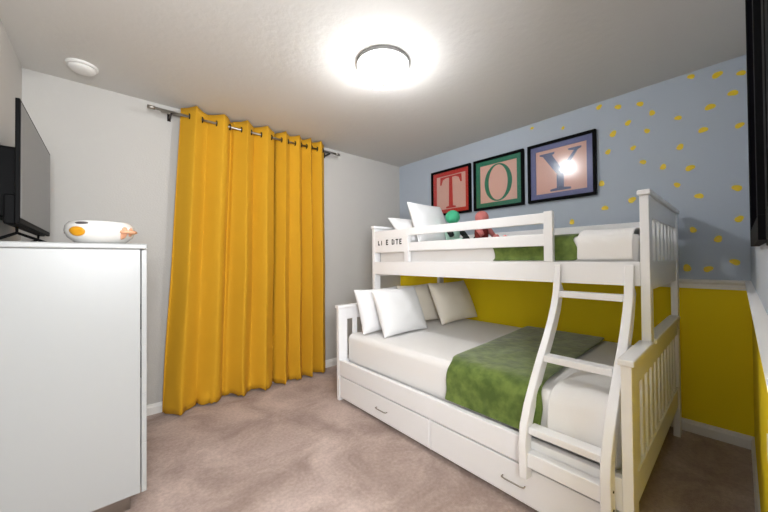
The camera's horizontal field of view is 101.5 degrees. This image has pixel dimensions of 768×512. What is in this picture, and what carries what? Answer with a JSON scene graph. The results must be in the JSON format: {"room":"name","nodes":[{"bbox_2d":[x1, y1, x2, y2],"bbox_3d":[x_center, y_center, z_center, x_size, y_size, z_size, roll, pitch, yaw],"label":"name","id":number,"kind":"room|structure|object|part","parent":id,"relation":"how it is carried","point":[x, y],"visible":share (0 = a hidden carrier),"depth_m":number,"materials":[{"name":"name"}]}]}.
{"room":"bedroom","nodes":[
{"label":"bedroom","id":0,"kind":"room"},
{"bbox_2d":[0,19,21,240],"bbox_3d":[-0.935,-0.023,0.360,0.100,2.440,4.300,0,-1,-41],"label":"wall","id":1,"kind":"structure","parent":0,"point":[10,66],"depth_m":1.74,"materials":[{"name":"grey paint"}]},
{"bbox_2d":[21,68,399,404],"bbox_3d":[-1.121,0.011,3.129,3.486,2.440,0.100,0,-1,-41],"label":"wall","id":2,"kind":"structure","parent":0,"point":[114,157],"depth_m":2.44,"materials":[{"name":"grey paint"}]},
{"bbox_2d":[147,104,339,157],"bbox_3d":[-1.169,-1.123,2.956,1.710,0.070,0.129,0,-1,-41],"label":"curtain rod","id":3,"kind":"object","parent":2,"relation":"attached to","point":[169,113],"visible":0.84,"depth_m":2.59,"materials":[{"name":"silver metal"}]},
{"bbox_2d":[162,106,274,415],"bbox_3d":[-1.358,0.004,2.699,0.888,2.424,0.169,0,-1,-44],"label":"curtain","id":4,"kind":"object","parent":3,"relation":"hanging from","point":[218,344],"visible":0.99,"depth_m":2.65,"materials":[{"name":"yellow fabric"}]},
{"bbox_2d":[272,131,324,384],"bbox_3d":[-0.836,0.005,3.176,0.566,2.424,0.172,0,-1,-41],"label":"curtain","id":5,"kind":"object","parent":3,"relation":"hanging from","point":[298,320],"visible":0.98,"depth_m":3.12,"materials":[{"name":"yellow fabric"}]},
{"bbox_2d":[147,355,348,415],"bbox_3d":[-1.036,1.190,3.106,3.386,0.080,0.014,0,-1,-41],"label":"baseboard","id":6,"kind":"structure","parent":2,"relation":"attached to","point":[154,408],"depth_m":2.46,"materials":[{"name":"white paint"}]},
{"bbox_2d":[0,0,745,166],"bbox_3d":[0.361,-1.291,1.528,3.586,0.100,4.500,0,-1,-41],"label":"ceiling","id":7,"kind":"structure","parent":0,"point":[479,70],"depth_m":1.91,"materials":[{"name":"white paint"}]},
{"bbox_2d":[65,58,98,75],"bbox_3d":[-1.927,-1.194,2.001,0.156,0.042,0.156,0,-1,-41],"label":"smoke detector","id":8,"kind":"object","parent":7,"relation":"attached to","point":[79,66],"visible":1,"depth_m":1.97,"materials":[{"name":"white paint"}]},
{"bbox_2d":[356,45,409,89],"bbox_3d":[-0.006,-1.157,2.001,0.344,0.151,0.344,0,-1,-41],"label":"ceiling light","id":9,"kind":"object","parent":7,"relation":"attached to","point":[381,67],"visible":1,"depth_m":1.90,"materials":[{"name":"grey glass"}]},
{"bbox_2d":[124,365,754,511],"bbox_3d":[0.383,1.249,1.498,3.586,0.100,4.500,0,-1,-41],"label":"floor","id":10,"kind":"structure","parent":0,"point":[294,446],"depth_m":1.79,"materials":[{"name":"carpet"}]},
{"bbox_2d":[0,241,147,511],"bbox_3d":[-1.629,0.582,1.659,0.544,1.272,0.829,0,-1,-41],"label":"dresser","id":11,"kind":"object","parent":10,"relation":"on","point":[73,315],"visible":1,"depth_m":1.36,"materials":[{"name":"white wood"}]},
{"bbox_2d":[0,98,49,241],"bbox_3d":[-1.778,-0.343,1.579,0.155,0.577,0.885,0,-1,-41],"label":"television","id":12,"kind":"object","parent":11,"relation":"on","point":[24,167],"visible":0.94,"depth_m":1.36,"materials":[{"name":"black plastic"}]},
{"bbox_3d":[-1.589,-0.099,1.364,0.155,0.082,0.012,0,-1,-41],"label":"stand leg","id":13,"kind":"part","parent":12,"relation":"part of","materials":[{"name":"black plastic"}]},
{"bbox_2d":[63,220,136,242],"bbox_3d":[-1.366,-0.109,1.515,0.266,0.103,0.256,0,-1,-41],"label":"decorative bowl","id":14,"kind":"object","parent":11,"relation":"on","point":[82,231],"visible":0.94,"depth_m":1.43,"materials":[{"name":"white ceramic"}]},
{"bbox_3d":[-1.226,-0.114,1.514,0.039,0.015,0.076,0,-1,1],"label":"handle","id":15,"kind":"part","parent":14,"relation":"part of","materials":[{"name":"brown ceramic"}]},
{"bbox_3d":[-1.439,0.093,1.835,0.020,0.233,0.817,0,-1,-41],"label":"drawer","id":16,"kind":"part","parent":11,"relation":"part of","materials":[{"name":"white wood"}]},
{"bbox_3d":[-1.437,0.327,1.833,0.020,0.233,0.817,0,-1,-41],"label":"drawer","id":17,"kind":"part","parent":11,"relation":"part of","materials":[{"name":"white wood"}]},
{"bbox_3d":[-1.435,0.560,1.830,0.020,0.233,0.817,0,-1,-41],"label":"drawer","id":18,"kind":"part","parent":11,"relation":"part of","materials":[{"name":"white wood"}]},
{"bbox_3d":[-1.433,0.793,1.827,0.020,0.233,0.817,0,-1,-41],"label":"drawer","id":19,"kind":"part","parent":11,"relation":"part of","materials":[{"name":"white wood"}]},
{"bbox_3d":[-1.431,1.027,1.824,0.020,0.233,0.817,0,-1,-41],"label":"drawer","id":20,"kind":"part","parent":11,"relation":"part of","materials":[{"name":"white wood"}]},
{"bbox_2d":[335,189,681,511],"bbox_3d":[0.771,0.456,2.376,1.495,1.500,2.031,0,-1,-41],"label":"bunk bed","id":21,"kind":"object","parent":10,"relation":"on","point":[645,391],"visible":0.76,"depth_m":1.61,"materials":[{"name":"white paint"}]},
{"bbox_3d":[-0.359,0.832,2.689,0.088,0.775,0.035,0,-1,-41],"label":"post","id":22,"kind":"part","parent":21,"relation":"part of","materials":[{"name":"white paint"}]},
{"bbox_3d":[0.145,0.495,3.140,1.263,0.100,0.023,0,-1,-41],"label":"rail","id":23,"kind":"part","parent":21,"relation":"part of","materials":[{"name":"white paint"}]},
{"bbox_3d":[-0.072,0.095,2.956,0.070,0.700,0.035,0,-1,-41],"label":"post","id":24,"kind":"part","parent":21,"relation":"part of","materials":[{"name":"white paint"}]},
{"bbox_3d":[-0.040,1.093,2.282,0.020,0.173,0.974,0,-1,-41],"label":"drawer","id":25,"kind":"part","parent":21,"relation":"part of","materials":[{"name":"white paint"}]},
{"bbox_3d":[0.050,-0.101,2.786,0.024,0.135,0.388,0,-1,-41],"label":"guard panel","id":26,"kind":"part","parent":21,"relation":"part of","materials":[{"name":"white paint"}]},
{"bbox_3d":[0.196,-0.061,2.623,0.034,0.220,0.048,0,-1,-41],"label":"guard post","id":27,"kind":"part","parent":21,"relation":"part of","materials":[{"name":"white paint"}]},
{"bbox_3d":[0.646,0.483,3.583,0.075,1.475,0.035,0,-1,-41],"label":"post","id":28,"kind":"part","parent":21,"relation":"part of","materials":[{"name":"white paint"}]},
{"bbox_3d":[0.422,-0.206,2.368,0.028,0.060,1.510,0,-1,-41],"label":"guard rail","id":29,"kind":"part","parent":21,"relation":"part of","materials":[{"name":"white paint"}]},
{"bbox_3d":[0.568,-0.085,2.203,0.028,0.070,1.074,0,-1,-41],"label":"guard rail","id":30,"kind":"part","parent":21,"relation":"part of","materials":[{"name":"white paint"}]},
{"bbox_3d":[0.277,0.926,1.931,0.034,0.127,1.941,0,-1,-41],"label":"rail","id":31,"kind":"part","parent":21,"relation":"part of","materials":[{"name":"white paint"}]},
{"bbox_2d":[349,319,632,468],"bbox_3d":[0.806,0.772,2.400,1.315,0.256,1.919,0,-1,-41],"label":"mattress","id":32,"kind":"object","parent":21,"relation":"on","point":[420,359],"visible":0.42,"depth_m":2.26,"materials":[{"name":"white fabric"}]},
{"bbox_2d":[354,286,396,333],"bbox_3d":[-0.027,0.467,2.785,0.501,0.358,0.189,0,-1,-39],"label":"pillow","id":33,"kind":"object","parent":32,"relation":"on","point":[370,322],"visible":0.47,"depth_m":2.64,"materials":[{"name":"white fabric"}]},
{"bbox_2d":[371,286,426,337],"bbox_3d":[0.141,0.465,2.700,0.520,0.366,0.229,0,-1,-39],"label":"pillow","id":34,"kind":"object","parent":32,"relation":"on","point":[399,311],"visible":1,"depth_m":2.60,"materials":[{"name":"white fabric"}]},
{"bbox_2d":[397,284,439,320],"bbox_3d":[0.350,0.463,3.099,0.499,0.358,0.174,0,-1,-43],"label":"pillow","id":35,"kind":"object","parent":32,"relation":"on","point":[423,292],"visible":0.44,"depth_m":3.10,"materials":[{"name":"beige fabric"}]},
{"bbox_2d":[428,280,476,324],"bbox_3d":[0.701,0.450,3.155,0.596,0.374,0.228,0,-1,-43],"label":"pillow","id":36,"kind":"object","parent":32,"relation":"on","point":[453,301],"visible":1,"depth_m":3.04,"materials":[{"name":"beige fabric"}]},
{"bbox_2d":[445,326,603,428],"bbox_3d":[1.005,0.730,2.128,1.361,0.235,0.587,0,-1,-44],"label":"blanket","id":37,"kind":"object","parent":32,"relation":"on","point":[491,379],"visible":0.88,"depth_m":1.78,"materials":[{"name":"green fabric"}]},
{"bbox_2d":[547,363,618,466],"bbox_3d":[1.046,0.717,1.528,0.596,0.245,0.270,0,-1,-41],"label":"duvet","id":38,"kind":"object","parent":32,"relation":"on","point":[577,404],"visible":0.54,"depth_m":1.39,"materials":[{"name":"white fabric"}]},
{"bbox_3d":[0.568,0.098,2.203,0.034,0.115,1.941,0,-1,-41],"label":"rail","id":39,"kind":"part","parent":21,"relation":"part of","materials":[{"name":"white paint"}]},
{"bbox_2d":[381,234,639,261],"bbox_3d":[0.940,0.000,2.533,0.937,0.200,1.919,0,-1,-41],"label":"mattress","id":40,"kind":"object","parent":21,"relation":"on","point":[481,254],"visible":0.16,"depth_m":2.25,"materials":[{"name":"white fabric"}]},
{"bbox_2d":[388,218,417,241],"bbox_3d":[0.279,-0.242,3.029,0.457,0.243,0.225,0,-1,-41],"label":"pillow","id":41,"kind":"object","parent":40,"relation":"on","point":[397,223],"visible":0.37,"depth_m":2.93,"materials":[{"name":"white fabric"}]},
{"bbox_2d":[407,202,445,241],"bbox_3d":[0.433,-0.305,2.946,0.480,0.376,0.192,0,-1,-43],"label":"pillow","id":42,"kind":"object","parent":40,"relation":"on","point":[421,215],"visible":0.73,"depth_m":2.84,"materials":[{"name":"white fabric"}]},
{"bbox_2d":[445,210,474,239],"bbox_3d":[0.682,-0.258,2.814,0.256,0.327,0.294,0,-1,-41],"label":"plush toy","id":43,"kind":"object","parent":40,"relation":"on","point":[452,216],"visible":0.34,"depth_m":2.82,"materials":[{"name":"green fabric"}]},
{"bbox_2d":[474,211,506,237],"bbox_3d":[0.879,-0.242,2.621,0.225,0.288,0.259,0,-1,-41],"label":"plush toy","id":44,"kind":"object","parent":40,"relation":"on","point":[481,215],"visible":0.35,"depth_m":2.63,"materials":[{"name":"red"}]},
{"bbox_3d":[0.791,-0.216,2.605,0.059,0.111,0.110,0,-1,0],"label":"arm","id":45,"kind":"part","parent":44,"relation":"part of","materials":[{"name":"red"}]},
{"bbox_3d":[0.906,-0.216,2.706,0.110,0.111,0.059,-1,-1,8],"label":"arm","id":46,"kind":"part","parent":44,"relation":"part of","materials":[{"name":"red"}]},
{"bbox_2d":[493,233,578,260],"bbox_3d":[1.220,-0.048,2.182,0.923,0.153,0.517,0,-1,-41],"label":"blanket","id":47,"kind":"object","parent":40,"relation":"on","point":[565,246],"visible":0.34,"depth_m":1.84,"materials":[{"name":"green fabric"}]},
{"bbox_2d":[577,227,639,259],"bbox_3d":[1.462,-0.065,1.901,0.935,0.170,0.241,0,-1,-41],"label":"duvet","id":48,"kind":"object","parent":40,"relation":"on","point":[605,244],"visible":0.94,"depth_m":1.59,"materials":[{"name":"white fabric"}]},
{"bbox_3d":[0.617,1.082,1.505,0.024,0.007,0.117,0,-1,-41],"label":"handle","id":49,"kind":"part","parent":21,"relation":"part of","materials":[{"name":"silver metal"}]},
{"bbox_3d":[0.600,1.079,1.556,0.020,0.173,0.933,0,-1,-41],"label":"drawer","id":50,"kind":"part","parent":21,"relation":"part of","materials":[{"name":"white paint"}]},
{"bbox_3d":[0.938,-0.111,1.782,0.034,0.287,0.048,0,-1,-41],"label":"guard post","id":51,"kind":"part","parent":21,"relation":"part of","materials":[{"name":"white paint"}]},
{"bbox_3d":[1.309,-0.201,2.863,0.026,0.065,1.941,0,-1,-41],"label":"guard rail","id":52,"kind":"part","parent":21,"relation":"part of","materials":[{"name":"white paint"}]},
{"bbox_3d":[0.948,0.803,1.208,0.088,0.775,0.035,0,-1,-41],"label":"post","id":53,"kind":"part","parent":21,"relation":"part of","materials":[{"name":"white paint"}]},
{"bbox_3d":[1.235,0.066,1.475,0.070,0.700,0.035,0,-1,-41],"label":"post","id":54,"kind":"part","parent":21,"relation":"part of","materials":[{"name":"white paint"}]},
{"bbox_3d":[1.452,0.467,1.658,1.263,0.100,0.023,0,-1,-41],"label":"rail","id":55,"kind":"part","parent":21,"relation":"part of","materials":[{"name":"white paint"}]},
{"bbox_3d":[1.456,0.922,1.653,1.263,0.120,0.023,0,-1,-41],"label":"rail","id":56,"kind":"part","parent":21,"relation":"part of","materials":[{"name":"white paint"}]},
{"bbox_3d":[1.589,-0.233,1.793,0.881,0.100,0.023,0,-1,-41],"label":"rail","id":57,"kind":"part","parent":21,"relation":"part of","materials":[{"name":"white paint"}]},
{"bbox_3d":[1.592,0.095,1.789,0.881,0.135,0.023,0,-1,-41],"label":"rail","id":58,"kind":"part","parent":21,"relation":"part of","materials":[{"name":"white paint"}]},
{"bbox_3d":[1.953,0.455,2.101,0.075,1.475,0.035,0,-1,-41],"label":"post","id":59,"kind":"part","parent":21,"relation":"part of","materials":[{"name":"white paint"}]},
{"bbox_2d":[399,55,753,436],"bbox_3d":[1.276,-0.010,3.123,0.100,2.440,3.283,0,-1,-41],"label":"wall","id":60,"kind":"structure","parent":0,"point":[716,349],"depth_m":2.17,"materials":[{"name":"paint"}]},
{"bbox_2d":[431,163,471,215],"bbox_3d":[0.762,-0.740,3.604,0.034,0.530,0.545,0,-1,-41],"label":"picture frame","id":61,"kind":"object","parent":60,"relation":"attached to","point":[451,188],"visible":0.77,"depth_m":3.58,"materials":[{"name":"black"}]},
{"bbox_2d":[473,148,524,210],"bbox_3d":[1.146,-0.748,3.168,0.034,0.530,0.537,0,-1,-41],"label":"picture frame","id":62,"kind":"object","parent":60,"relation":"attached to","point":[498,180],"visible":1,"depth_m":3.15,"materials":[{"name":"black"}]},
{"bbox_2d":[527,129,597,203],"bbox_3d":[1.531,-0.757,2.732,0.034,0.530,0.547,0,-1,-41],"label":"picture frame","id":63,"kind":"object","parent":60,"relation":"attached to","point":[564,167],"visible":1,"depth_m":2.72,"materials":[{"name":"black"}]},
{"bbox_2d":[610,130,615,136],"bbox_3d":[1.795,-0.958,2.459,0.001,0.050,0.046,0,-1,-41],"label":"wall decal","id":64,"kind":"object","parent":60,"relation":"attached to","point":[613,133],"visible":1,"depth_m":2.46,"materials":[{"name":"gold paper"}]},
{"bbox_2d":[628,197,635,202],"bbox_3d":[1.874,-0.422,2.369,0.001,0.046,0.048,0,-1,-41],"label":"wall decal","id":65,"kind":"object","parent":60,"relation":"attached to","point":[632,199],"visible":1,"depth_m":2.37,"materials":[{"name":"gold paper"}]},
{"bbox_2d":[660,164,665,169],"bbox_3d":[1.990,-0.637,2.238,0.001,0.041,0.033,0,-1,-41],"label":"wall decal","id":66,"kind":"object","parent":60,"relation":"attached to","point":[663,166],"visible":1,"depth_m":2.23,"materials":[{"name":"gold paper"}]},
{"bbox_2d":[676,144,682,149],"bbox_3d":[2.049,-0.756,2.172,0.001,0.043,0.036,0,-1,-41],"label":"wall decal","id":67,"kind":"object","parent":60,"relation":"attached to","point":[680,146],"visible":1,"depth_m":2.17,"materials":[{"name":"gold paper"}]},
{"bbox_2d":[683,264,691,270],"bbox_3d":[2.072,0.080,2.143,0.001,0.051,0.041,0,-1,-41],"label":"wall decal","id":68,"kind":"object","parent":60,"relation":"attached to","point":[686,267],"visible":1,"depth_m":2.14,"materials":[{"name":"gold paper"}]},
{"bbox_2d":[685,165,694,170],"bbox_3d":[2.083,-0.598,2.133,0.001,0.040,0.049,0,-1,-41],"label":"wall decal","id":69,"kind":"object","parent":60,"relation":"attached to","point":[690,167],"visible":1,"depth_m":2.13,"materials":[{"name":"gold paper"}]},
{"bbox_2d":[687,74,694,78],"bbox_3d":[2.085,-1.217,2.131,0.001,0.033,0.038,0,-1,-41],"label":"wall decal","id":70,"kind":"object","parent":60,"relation":"attached to","point":[691,76],"visible":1,"depth_m":2.13,"materials":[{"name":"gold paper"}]},
{"bbox_2d":[690,227,696,232],"bbox_3d":[2.092,-0.178,2.122,0.001,0.042,0.034,0,-1,-41],"label":"wall decal","id":71,"kind":"object","parent":60,"relation":"attached to","point":[692,229],"visible":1,"depth_m":2.12,"materials":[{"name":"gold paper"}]},
{"bbox_2d":[694,193,703,198],"bbox_3d":[2.110,-0.401,2.102,0.001,0.035,0.046,0,-1,-41],"label":"wall decal","id":72,"kind":"object","parent":60,"relation":"attached to","point":[699,195],"visible":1,"depth_m":2.10,"materials":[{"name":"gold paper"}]},
{"bbox_2d":[698,127,707,132],"bbox_3d":[2.124,-0.840,2.086,0.001,0.035,0.049,0,-1,-41],"label":"wall decal","id":73,"kind":"object","parent":60,"relation":"attached to","point":[703,129],"visible":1,"depth_m":2.09,"materials":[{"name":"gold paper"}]},
{"bbox_2d":[660,279,746,290],"bbox_3d":[1.231,0.204,3.078,0.026,0.061,3.083,0,-1,-41],"label":"trim","id":74,"kind":"structure","parent":60,"relation":"attached to","point":[683,283],"depth_m":2.04,"materials":[{"name":"white paint"}]},
{"bbox_2d":[704,266,712,271],"bbox_3d":[2.139,0.087,2.068,0.001,0.041,0.046,0,-1,-41],"label":"wall decal","id":75,"kind":"object","parent":60,"relation":"attached to","point":[707,268],"visible":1,"depth_m":2.07,"materials":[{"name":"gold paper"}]},
{"bbox_2d":[705,104,715,109],"bbox_3d":[2.145,-0.981,2.063,0.001,0.038,0.052,0,-1,-41],"label":"wall decal","id":76,"kind":"object","parent":60,"relation":"attached to","point":[709,106],"visible":1,"depth_m":2.06,"materials":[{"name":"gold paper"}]},
{"bbox_2d":[670,417,752,449],"bbox_3d":[1.244,1.170,3.071,0.014,0.080,3.083,0,-1,-41],"label":"baseboard","id":77,"kind":"structure","parent":60,"relation":"attached to","point":[717,433],"depth_m":2.03,"materials":[{"name":"white paint"}]},
{"bbox_2d":[712,71,722,78],"bbox_3d":[2.167,-1.177,2.038,0.001,0.041,0.050,0,-1,-41],"label":"wall decal","id":78,"kind":"object","parent":60,"relation":"attached to","point":[719,73],"visible":1,"depth_m":2.04,"materials":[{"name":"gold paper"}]},
{"bbox_2d":[714,235,721,241],"bbox_3d":[2.167,-0.111,2.036,0.001,0.046,0.037,0,-1,-41],"label":"wall decal","id":79,"kind":"object","parent":60,"relation":"attached to","point":[718,238],"visible":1,"depth_m":2.03,"materials":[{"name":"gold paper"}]},
{"bbox_2d":[727,90,737,95],"bbox_3d":[2.211,-1.033,1.988,0.001,0.036,0.048,0,-1,-41],"label":"wall decal","id":80,"kind":"object","parent":60,"relation":"attached to","point":[733,92],"visible":1,"depth_m":1.99,"materials":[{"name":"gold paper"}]},
{"bbox_2d":[729,259,739,264],"bbox_3d":[2.216,0.040,1.981,0.001,0.041,0.046,0,-1,-41],"label":"wall decal","id":81,"kind":"object","parent":60,"relation":"attached to","point":[733,261],"visible":1,"depth_m":1.98,"materials":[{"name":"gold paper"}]},
{"bbox_2d":[731,185,741,190],"bbox_3d":[2.221,-0.427,1.975,0.001,0.042,0.046,0,-1,-41],"label":"wall decal","id":82,"kind":"object","parent":60,"relation":"attached to","point":[734,187],"visible":1,"depth_m":1.97,"materials":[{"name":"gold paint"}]},
{"bbox_2d":[734,216,743,221],"bbox_3d":[2.228,-0.232,1.968,0.001,0.042,0.041,0,-1,-41],"label":"wall decal","id":83,"kind":"object","parent":60,"relation":"attached to","point":[739,218],"visible":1,"depth_m":1.97,"materials":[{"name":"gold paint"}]},
{"bbox_2d":[735,122,744,128],"bbox_3d":[2.230,-0.818,1.966,0.001,0.036,0.041,0,-1,-41],"label":"wall decal","id":84,"kind":"object","parent":60,"relation":"attached to","point":[738,125],"visible":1,"depth_m":1.97,"materials":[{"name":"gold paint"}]},
{"bbox_2d":[736,70,745,74],"bbox_3d":[2.234,-1.144,1.963,0.001,0.033,0.041,0,-1,-41],"label":"wall decal","id":85,"kind":"object","parent":60,"relation":"attached to","point":[742,72],"visible":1,"depth_m":1.96,"materials":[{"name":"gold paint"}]},
{"bbox_2d":[746,62,767,511],"bbox_3d":[1.385,-0.034,1.096,2.420,2.440,0.100,0,-1,-41],"label":"wall","id":86,"kind":"structure","parent":0,"point":[759,254],"depth_m":1.17,"materials":[{"name":"paint"}]},
{"bbox_2d":[745,0,765,246],"bbox_3d":[0.988,-0.523,0.836,0.640,0.982,0.019,0,-1,-41],"label":"picture frame","id":87,"kind":"object","parent":86,"relation":"attached to","point":[752,7],"visible":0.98,"depth_m":0.63,"materials":[{"name":"black"}]},
{"bbox_2d":[747,0,756,226],"bbox_3d":[0.989,-0.523,0.835,0.540,0.882,0.016,0,-1,-41],"label":"picture","id":88,"kind":"object","parent":87,"relation":"attached to","point":[750,69],"depth_m":0.89,"materials":[{"name":"black glass"}]},
{"bbox_2d":[751,437,760,511],"bbox_3d":[1.357,1.146,1.125,2.420,0.080,0.014,0,-1,-41],"label":"baseboard","id":89,"kind":"structure","parent":86,"relation":"attached to","point":[753,450],"depth_m":1.59,"materials":[{"name":"white paint"}]},
{"bbox_2d":[745,281,767,389],"bbox_3d":[1.345,0.181,1.140,2.420,0.061,0.026,0,-1,-41],"label":"trim","id":90,"kind":"structure","parent":86,"relation":"attached to","point":[759,315],"depth_m":0.71,"materials":[{"name":"white paint"}]},
{"bbox_2d":[761,0,767,245],"bbox_3d":[0.489,-0.515,0.396,0.130,1.000,0.019,0,-1,-41],"label":"picture frame","id":91,"kind":"object","parent":86,"relation":"attached to","point":[764,3],"visible":1,"depth_m":0.41,"materials":[{"name":"black"}]}
]}

